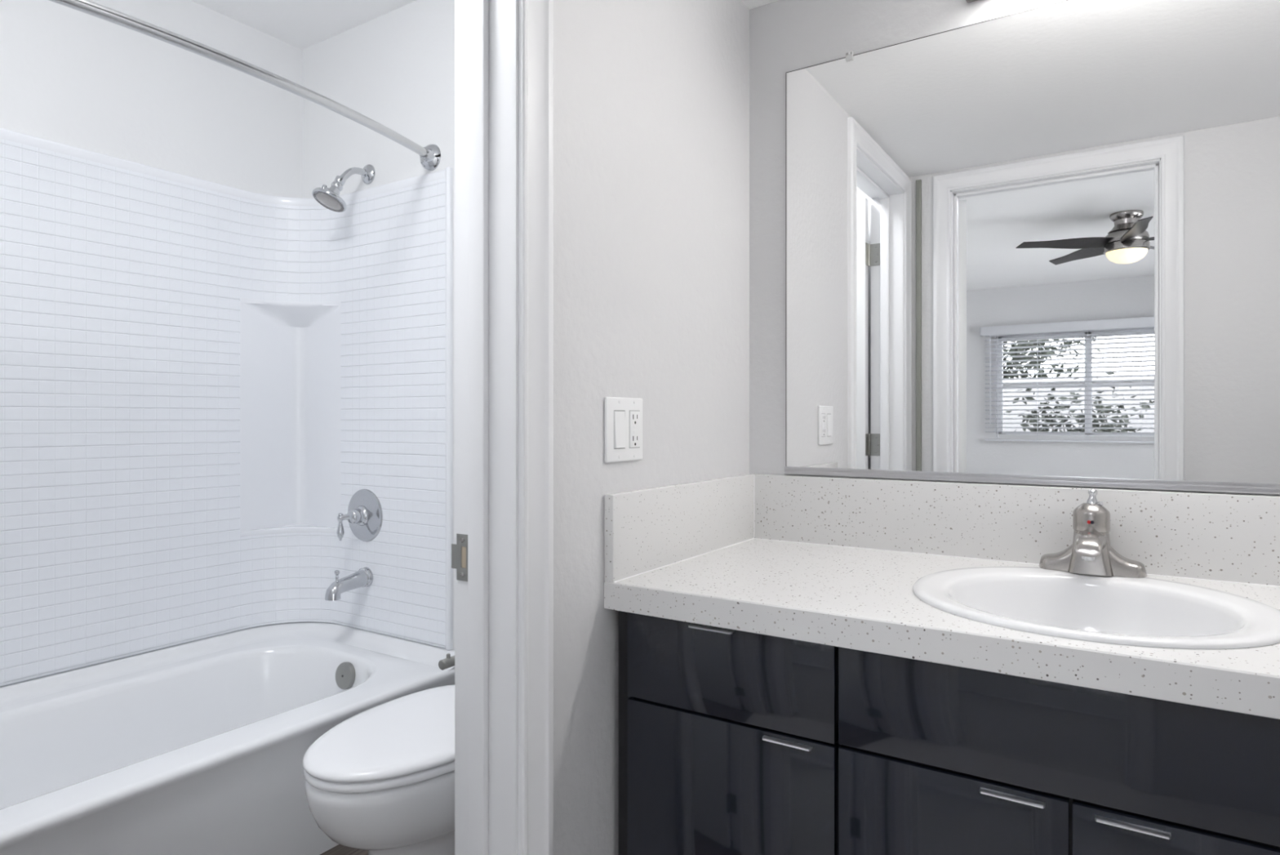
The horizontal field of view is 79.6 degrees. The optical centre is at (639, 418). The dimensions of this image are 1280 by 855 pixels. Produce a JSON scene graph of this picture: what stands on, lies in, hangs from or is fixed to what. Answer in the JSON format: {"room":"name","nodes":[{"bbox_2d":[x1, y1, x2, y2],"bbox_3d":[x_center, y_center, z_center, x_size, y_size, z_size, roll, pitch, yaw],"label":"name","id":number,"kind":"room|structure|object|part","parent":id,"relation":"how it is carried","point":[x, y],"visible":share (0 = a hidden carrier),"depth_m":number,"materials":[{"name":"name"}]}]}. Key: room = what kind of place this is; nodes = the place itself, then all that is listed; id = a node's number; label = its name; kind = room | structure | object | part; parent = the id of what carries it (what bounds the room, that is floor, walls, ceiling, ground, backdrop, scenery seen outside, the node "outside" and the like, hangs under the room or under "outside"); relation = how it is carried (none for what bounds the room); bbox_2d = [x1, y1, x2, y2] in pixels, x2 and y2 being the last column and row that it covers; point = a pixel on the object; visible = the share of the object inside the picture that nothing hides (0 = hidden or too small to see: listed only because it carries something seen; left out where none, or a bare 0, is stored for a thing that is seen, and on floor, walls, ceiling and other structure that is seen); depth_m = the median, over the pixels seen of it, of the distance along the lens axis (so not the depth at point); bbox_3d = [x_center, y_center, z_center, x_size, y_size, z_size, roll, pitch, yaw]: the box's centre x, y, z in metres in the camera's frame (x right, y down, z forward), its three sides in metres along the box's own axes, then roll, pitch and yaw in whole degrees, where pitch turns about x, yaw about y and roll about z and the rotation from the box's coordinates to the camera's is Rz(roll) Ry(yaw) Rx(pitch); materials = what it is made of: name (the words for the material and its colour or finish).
{"room":"bathroom","nodes":[
{"label":"bathroom","id":0,"kind":"room"},
{"bbox_2d":[0,0,302,198],"bbox_3d":[-1.681,-0.115,2.165,0.120,2.430,1.525,0,0,33],"label":"wall","id":1,"kind":"structure","parent":0,"point":[68,76],"depth_m":2.37,"materials":[{"name":"white paint"}]},
{"bbox_2d":[0,128,453,686],"bbox_3d":[-1.308,-0.031,1.926,0.766,1.474,1.522,0,0,33],"label":"tub surround","id":2,"kind":"object","parent":1,"relation":"attached to","point":[198,377],"visible":0.95,"depth_m":2.40,"materials":[{"name":"white tile"}]},
{"bbox_3d":[-1.685,-0.005,2.029,0.001,0.802,1.286,0,0,33],"label":"tile panel","id":3,"kind":"part","parent":2,"relation":"part of","materials":[{"name":"white tile"}]},
{"bbox_3d":[-1.467,-0.572,2.174,1.680,0.332,0.585,0,0,-31],"label":"tile panel","id":4,"kind":"part","parent":2,"relation":"part of","materials":[{"name":"white"}]},
{"bbox_3d":[-1.468,0.551,2.180,1.693,0.310,0.599,0,0,-31],"label":"tile panel","id":5,"kind":"part","parent":2,"relation":"part of","materials":[{"name":"white tile"}]},
{"bbox_2d":[240,524,337,537],"bbox_3d":[-1.195,0.386,2.669,0.318,0.020,0.145,0,0,-12],"label":"corner shelf","id":6,"kind":"object","parent":2,"relation":"attached to","point":[252,530],"depth_m":2.66,"materials":[{"name":"white"}]},
{"bbox_2d":[240,297,341,327],"bbox_3d":[-1.195,-0.365,2.670,0.318,0.081,0.142,0,0,-12],"label":"corner shelf","id":7,"kind":"object","parent":2,"relation":"attached to","point":[255,312],"depth_m":2.66,"materials":[{"name":"white plastic"}]},
{"bbox_2d":[324,566,373,600],"bbox_3d":[-0.952,0.530,2.498,0.066,0.091,0.152,0,0,33],"label":"tub spout","id":8,"kind":"object","parent":2,"relation":"attached to","point":[363,577],"visible":1,"depth_m":2.48,"materials":[{"name":"silver metal"}]},
{"bbox_3d":[-0.972,0.506,2.466,0.016,0.042,0.016,0,0,33],"label":"diverter knob","id":9,"kind":"part","parent":8,"relation":"part of","materials":[{"name":"silver metal"}]},
{"bbox_2d":[337,488,382,541],"bbox_3d":[-0.940,0.322,2.531,0.176,0.176,0.084,0,0,33],"label":"shower valve","id":10,"kind":"object","parent":2,"relation":"attached to","point":[364,516],"visible":1,"depth_m":2.54,"materials":[{"name":"silver metal"}]},
{"bbox_3d":[-0.967,0.352,2.526,0.055,0.097,0.033,0,0,-5],"label":"lever","id":11,"kind":"part","parent":10,"relation":"part of","materials":[{"name":"silver metal"}]},
{"bbox_3d":[-0.811,-0.005,2.498,0.509,0.802,0.001,0,0,33],"label":"tile panel","id":12,"kind":"part","parent":2,"relation":"part of","materials":[{"name":"white tile"}]},
{"bbox_2d":[191,0,417,49],"bbox_3d":[-0.959,-1.380,1.770,1.762,0.100,1.645,0,0,33],"label":"ceiling","id":13,"kind":"structure","parent":0,"point":[302,24],"depth_m":2.53,"materials":[{"name":"white paint"}]},
{"bbox_2d":[320,844,368,854],"bbox_3d":[-1.168,1.130,1.881,2.335,0.060,1.685,0,0,33],"label":"floor","id":14,"kind":"structure","parent":0,"point":[340,849],"depth_m":1.96,"materials":[{"name":"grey wood"}]},
{"bbox_2d":[0,621,454,854],"bbox_3d":[-1.280,0.904,1.908,0.832,0.392,1.522,0,0,33],"label":"bathtub","id":15,"kind":"object","parent":14,"relation":"on","point":[200,746],"visible":0.86,"depth_m":1.99,"materials":[{"name":"white ceramic"}]},
{"bbox_3d":[-0.916,0.798,2.387,0.082,0.083,0.027,0,0,33],"label":"overflow plate","id":16,"kind":"part","parent":15,"relation":"part of","materials":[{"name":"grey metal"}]},
{"bbox_2d":[302,684,454,854],"bbox_3d":[-0.447,0.734,1.832,0.368,0.733,0.734,0,0,33],"label":"toilet","id":17,"kind":"object","parent":14,"relation":"on","point":[380,780],"visible":0.34,"depth_m":1.57,"materials":[{"name":"white ceramic"}]},
{"bbox_3d":[-0.499,0.702,1.751,0.368,0.022,0.540,0,0,33],"label":"lid","id":18,"kind":"part","parent":17,"relation":"part of","materials":[{"name":"white plastic"}]},
{"bbox_3d":[-0.498,0.726,1.754,0.367,0.019,0.543,0,0,33],"label":"seat","id":19,"kind":"part","parent":17,"relation":"part of","materials":[{"name":"white plastic"}]},
{"bbox_3d":[-0.479,0.919,1.782,0.365,0.362,0.606,0,0,33],"label":"bowl","id":20,"kind":"part","parent":17,"relation":"part of","materials":[{"name":"white ceramic"}]},
{"bbox_2d":[553,0,749,854],"bbox_3d":[-0.202,0.066,1.211,0.115,2.068,1.525,0,0,33],"label":"wall partition","id":21,"kind":"structure","parent":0,"point":[651,97],"depth_m":1.39,"materials":[{"name":"white paint"}]},
{"bbox_2d":[438,653,454,669],"bbox_3d":[-0.250,0.413,1.338,0.103,0.050,0.173,0,0,33],"label":"toilet paper holder","id":22,"kind":"object","parent":21,"relation":"attached to","point":[446,663],"visible":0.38,"depth_m":1.29,"materials":[{"name":"metal"}]},
{"bbox_2d":[451,0,518,854],"bbox_3d":[-0.409,0.098,0.907,0.134,2.005,0.667,0,0,33],"label":"trim","id":23,"kind":"structure","parent":21,"relation":"attached to","point":[485,548],"depth_m":1.16,"materials":[{"name":"white wood"}]},
{"bbox_3d":[-0.280,0.215,1.197,0.036,0.072,0.002,0,0,33],"label":"strike plate","id":24,"kind":"part","parent":23,"relation":"part of","materials":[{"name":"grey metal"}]},
{"bbox_2d":[518,0,553,854],"bbox_3d":[-0.345,0.073,0.866,0.018,2.054,0.765,0,0,33],"label":"trim","id":25,"kind":"structure","parent":21,"relation":"attached to","point":[535,17],"depth_m":1.15,"materials":[{"name":"white wood"}]},
{"bbox_2d":[604,396,642,462],"bbox_3d":[-0.027,0.019,1.367,0.010,0.113,0.117,0,0,33],"label":"switch plate","id":26,"kind":"object","parent":21,"relation":"attached to","point":[623,416],"visible":1,"depth_m":1.36,"materials":[{"name":"white plastic"}]},
{"bbox_2d":[614,411,626,448],"bbox_3d":[-0.035,0.019,1.350,0.004,0.065,0.033,0,0,33],"label":"rocker switch","id":27,"kind":"object","parent":26,"relation":"attached to","point":[620,416],"depth_m":1.35,"materials":[{"name":"white plastic"}]},
{"bbox_2d":[629,409,639,448],"bbox_3d":[-0.010,0.019,1.391,0.001,0.068,0.034,0,0,33],"label":"outlet","id":28,"kind":"object","parent":26,"relation":"attached to","point":[634,415],"depth_m":1.39,"materials":[{"name":"white plastic"}]},
{"bbox_2d":[740,0,778,9],"bbox_3d":[0.461,-1.199,0.855,1.615,0.462,1.645,0,0,33],"label":"ceiling","id":29,"kind":"structure","parent":0,"point":[750,4],"depth_m":1.79,"materials":[{"name":"white paint"}]},
{"bbox_2d":[302,0,1279,649],"bbox_3d":[0.133,-0.115,1.973,3.378,2.430,0.120,0,0,33],"label":"wall","id":30,"kind":"structure","parent":0,"point":[785,36],"depth_m":1.81,"materials":[{"name":"white paint"}]},
{"bbox_2d":[48,0,440,170],"bbox_3d":[-1.028,-0.817,1.744,0.164,0.082,1.546,0,0,33],"label":"shower rod","id":31,"kind":"object","parent":30,"relation":"attached to","point":[430,154],"visible":1,"depth_m":1.78,"materials":[{"name":"grey metal"}]},
{"bbox_2d":[311,164,375,212],"bbox_3d":[-0.965,-0.759,2.493,0.110,0.182,0.196,0,0,33],"label":"showerhead","id":32,"kind":"object","parent":30,"relation":"attached to","point":[330,198],"visible":1,"depth_m":2.46,"materials":[{"name":"silver metal"}]},
{"bbox_3d":[-0.941,-0.793,2.522,0.022,0.071,0.117,0,0,33],"label":"shower arm","id":33,"kind":"part","parent":32,"relation":"part of","materials":[{"name":"silver metal"}]},
{"bbox_2d":[965,0,977,3],"bbox_3d":[0.942,-0.884,1.329,0.720,0.091,0.084,0,0,33],"label":"vanity light","id":34,"kind":"object","parent":30,"relation":"attached to","point":[966,1],"visible":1,"depth_m":1.55,"materials":[{"name":"silver metal"}]},
{"bbox_2d":[784,0,1279,494],"bbox_3d":[0.845,-0.338,1.436,1.218,0.930,0.011,0,0,33],"label":"wall mirror","id":35,"kind":"object","parent":30,"relation":"attached to","point":[1041,246],"visible":1,"depth_m":1.48,"materials":[{"name":"grey mirror"}]},
{"bbox_3d":[0.471,1.130,0.824,1.565,0.060,1.685,0,0,33],"label":"floor","id":36,"kind":"structure","parent":0,"visible":0},
{"bbox_2d":[618,610,1279,854],"bbox_3d":[0.689,0.713,1.194,1.369,0.774,0.585,0,0,33],"label":"vanity cabinet","id":37,"kind":"object","parent":36,"relation":"on","point":[731,741],"visible":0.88,"depth_m":1.07,"materials":[{"name":"black wood"}]},
{"bbox_3d":[0.112,0.335,1.225,0.078,0.003,0.011,0,0,33],"label":"edge pull","id":38,"kind":"part","parent":37,"relation":"part of","materials":[{"name":"silver metal"}]},
{"bbox_3d":[0.136,0.403,1.227,0.363,0.143,0.019,0,0,33],"label":"drawer","id":39,"kind":"part","parent":37,"relation":"part of","materials":[{"name":"black paint"}]},
{"bbox_3d":[0.136,0.738,1.227,0.363,0.516,0.019,0,0,33],"label":"door","id":40,"kind":"part","parent":37,"relation":"part of","materials":[{"name":"black paint"}]},
{"bbox_3d":[0.220,0.487,1.155,0.077,0.003,0.011,0,0,33],"label":"edge pull","id":41,"kind":"part","parent":37,"relation":"part of","materials":[{"name":"silver metal"}]},
{"bbox_2d":[604,473,1279,719],"bbox_3d":[0.686,0.228,1.191,1.399,0.196,0.593,0,0,33],"label":"countertop","id":42,"kind":"structure","parent":37,"relation":"on","point":[832,561],"depth_m":1.35,"materials":[{"name":"white stone"}]},
{"bbox_2d":[1039,488,1146,577],"bbox_3d":[0.779,0.198,1.330,0.166,0.144,0.151,0,0,33],"label":"faucet","id":43,"kind":"object","parent":42,"relation":"on","point":[1091,552],"visible":1,"depth_m":1.34,"materials":[{"name":"silver metal"}]},
{"bbox_3d":[0.774,0.220,1.322,0.050,0.050,0.133,0,0,33],"label":"spout","id":44,"kind":"part","parent":43,"relation":"part of","materials":[{"name":"silver metal"}]},
{"bbox_3d":[0.807,0.142,1.366,0.019,0.032,0.026,0,0,-10],"label":"handle stem","id":45,"kind":"part","parent":43,"relation":"part of","materials":[{"name":"silver metal"}]},
{"bbox_2d":[912,566,1279,648],"bbox_3d":[0.678,0.350,1.173,0.494,0.159,0.476,0,0,33],"label":"sink","id":46,"kind":"object","parent":42,"relation":"in","point":[1145,611],"visible":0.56,"depth_m":1.25,"materials":[{"name":"white ceramic"}]},
{"bbox_3d":[0.416,0.737,1.046,0.293,0.518,0.019,0,0,33],"label":"door","id":47,"kind":"part","parent":37,"relation":"part of","materials":[{"name":"black paint"}]},
{"bbox_3d":[0.478,0.487,0.989,0.076,0.003,0.011,0,0,33],"label":"edge pull","id":48,"kind":"part","parent":37,"relation":"part of","materials":[{"name":"silver metal"}]},
{"bbox_3d":[0.587,0.487,0.918,0.076,0.003,0.011,0,0,33],"label":"edge pull","id":49,"kind":"part","parent":37,"relation":"part of","materials":[{"name":"silver metal"}]},
{"bbox_3d":[0.666,0.737,0.885,0.293,0.518,0.019,0,0,33],"label":"door","id":50,"kind":"part","parent":37,"relation":"part of","materials":[{"name":"black paint"}]}
]}

